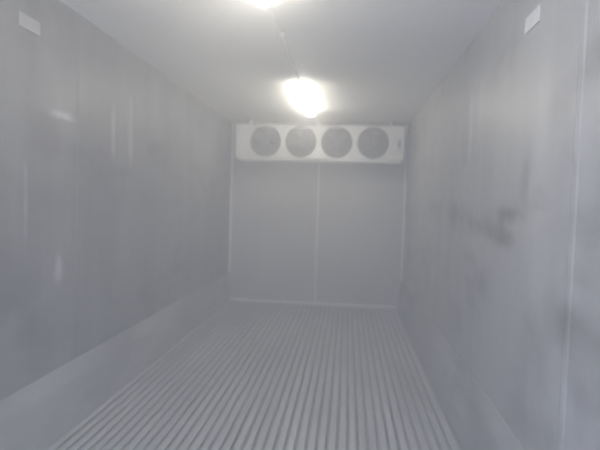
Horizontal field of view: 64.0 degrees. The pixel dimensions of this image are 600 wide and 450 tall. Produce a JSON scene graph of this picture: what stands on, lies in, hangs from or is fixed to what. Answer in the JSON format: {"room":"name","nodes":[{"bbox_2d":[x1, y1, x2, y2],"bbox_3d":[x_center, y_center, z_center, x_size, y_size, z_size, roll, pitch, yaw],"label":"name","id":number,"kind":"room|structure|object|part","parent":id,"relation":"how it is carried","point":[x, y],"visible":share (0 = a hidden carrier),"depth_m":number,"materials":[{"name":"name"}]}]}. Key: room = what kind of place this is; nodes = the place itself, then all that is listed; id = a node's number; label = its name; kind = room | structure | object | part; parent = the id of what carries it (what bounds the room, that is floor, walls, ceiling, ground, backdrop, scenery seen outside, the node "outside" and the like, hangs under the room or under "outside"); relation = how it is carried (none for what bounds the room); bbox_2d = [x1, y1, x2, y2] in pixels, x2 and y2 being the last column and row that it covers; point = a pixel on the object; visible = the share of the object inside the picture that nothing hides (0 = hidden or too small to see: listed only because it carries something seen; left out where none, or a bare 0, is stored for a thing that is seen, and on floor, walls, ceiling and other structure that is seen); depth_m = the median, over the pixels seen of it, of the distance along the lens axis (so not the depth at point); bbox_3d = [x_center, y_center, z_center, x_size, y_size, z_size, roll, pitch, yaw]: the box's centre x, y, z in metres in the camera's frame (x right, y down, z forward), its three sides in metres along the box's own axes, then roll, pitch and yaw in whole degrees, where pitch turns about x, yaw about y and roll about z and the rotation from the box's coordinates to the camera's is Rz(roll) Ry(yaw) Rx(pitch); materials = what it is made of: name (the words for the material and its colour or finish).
{"room":"walk-in freezer","nodes":[
{"label":"walk-in freezer","id":0,"kind":"room"},
{"bbox_2d":[0,0,231,400],"bbox_3d":[-1.289,-0.033,2.909,0.083,2.470,6.930,2,3,6],"label":"wall","id":1,"kind":"structure","parent":0,"point":[115,176],"depth_m":2.85,"materials":[{"name":"grey metal"}]},
{"bbox_2d":[18,11,39,35],"bbox_3d":[-1.279,-0.951,2.271,0.006,0.064,0.150,2,3,6],"label":"wall label","id":2,"kind":"object","parent":1,"relation":"attached to","point":[24,21],"visible":1,"depth_m":2.26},
{"bbox_2d":[0,273,230,449],"bbox_3d":[-1.265,0.956,2.907,0.040,0.385,6.850,2,3,6],"label":"baseboard","id":3,"kind":"structure","parent":1,"relation":"attached to","point":[36,416],"depth_m":2.94,"materials":[{"name":"grey metal"}]},
{"bbox_2d":[228,122,233,272],"bbox_3d":[-0.895,-0.351,6.246,0.030,1.950,0.030,2,3,6],"label":"trim","id":4,"kind":"structure","parent":1,"relation":"attached to","point":[232,127],"depth_m":6.23,"materials":[{"name":"grey metal"}]},
{"bbox_2d":[47,300,461,449],"bbox_3d":[-0.172,1.201,2.808,2.250,0.080,6.850,2,3,6],"label":"floor","id":5,"kind":"structure","parent":0,"point":[251,376],"depth_m":3.29,"materials":[{"name":"metal"}]},
{"bbox_2d":[60,0,502,124],"bbox_3d":[-0.100,-1.185,2.702,2.250,0.080,6.850,2,3,6],"label":"ceiling","id":6,"kind":"structure","parent":0,"point":[368,62],"depth_m":3.15,"materials":[{"name":"white metal"}]},
{"bbox_2d":[253,0,274,7],"bbox_3d":[-0.225,-1.069,1.829,0.124,0.081,1.080,2,3,6],"label":"ceiling lamp","id":7,"kind":"object","parent":6,"relation":"attached to","point":[260,3],"depth_m":2.28,"materials":[{"name":"white"}]},
{"bbox_2d":[267,6,300,83],"bbox_3d":[-0.085,-1.155,3.199,0.045,0.024,1.700,2,3,6],"label":"conduit","id":8,"kind":"object","parent":6,"relation":"attached to","point":[280,34],"visible":1,"depth_m":2.95,"materials":[{"name":"white plastic"}]},
{"bbox_2d":[294,82,315,116],"bbox_3d":[0.061,-1.187,4.647,0.124,0.081,1.250,2,3,6],"label":"ceiling lamp","id":9,"kind":"object","parent":6,"relation":"attached to","point":[302,90],"depth_m":4.35,"materials":[{"name":"white"}]},
{"bbox_2d":[236,120,404,164],"bbox_3d":[0.241,-1.026,5.910,2.014,0.503,0.412,2,3,6],"label":"evaporator fan unit","id":10,"kind":"object","parent":6,"relation":"attached to","point":[373,145],"visible":1,"depth_m":5.78,"materials":[{"name":"white paint"}]},
{"bbox_3d":[1.169,-0.933,5.643,0.045,0.150,0.010,2,3,6],"label":"rating plate","id":11,"kind":"part","parent":10,"relation":"part of","materials":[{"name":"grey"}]},
{"bbox_2d":[229,123,405,305],"bbox_3d":[0.208,-0.136,6.200,2.250,2.470,0.080,2,3,6],"label":"wall","id":12,"kind":"structure","parent":0,"point":[274,204],"depth_m":6.17,"materials":[{"name":"grey metal"}]},
{"bbox_2d":[230,297,396,309],"bbox_3d":[0.161,1.017,6.197,2.155,0.055,0.030,2,3,6],"label":"trim","id":13,"kind":"structure","parent":12,"relation":"attached to","point":[231,298],"depth_m":6.18,"materials":[{"name":"grey metal"}]},
{"bbox_2d":[314,124,320,301],"bbox_3d":[0.225,-0.148,6.152,0.022,2.280,0.010,2,3,6],"label":"trim","id":14,"kind":"structure","parent":12,"relation":"attached to","point":[320,124],"depth_m":6.16,"materials":[{"name":"grey metal"}]},
{"bbox_2d":[403,0,599,449],"bbox_3d":[1.025,0.046,2.681,0.083,2.470,6.930,2,3,6],"label":"wall","id":15,"kind":"structure","parent":0,"point":[502,236],"depth_m":2.00,"materials":[{"name":"grey metal"}]},
{"bbox_2d":[400,125,408,279],"bbox_3d":[1.312,-0.275,6.028,0.030,1.950,0.030,2,3,6],"label":"trim","id":16,"kind":"structure","parent":15,"relation":"attached to","point":[407,126],"depth_m":6.01,"materials":[{"name":"grey metal"}]},
{"bbox_2d":[397,280,524,449],"bbox_3d":[0.926,1.032,2.691,0.055,0.385,6.850,2,3,6],"label":"baseboard","id":17,"kind":"structure","parent":15,"relation":"attached to","point":[476,424],"depth_m":2.92,"materials":[{"name":"grey metal"}]},
{"bbox_2d":[525,5,540,33],"bbox_3d":[0.941,-0.830,1.943,0.006,0.064,0.150,2,3,6],"label":"wall label","id":18,"kind":"object","parent":15,"relation":"attached to","point":[533,18],"visible":1,"depth_m":1.93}
]}

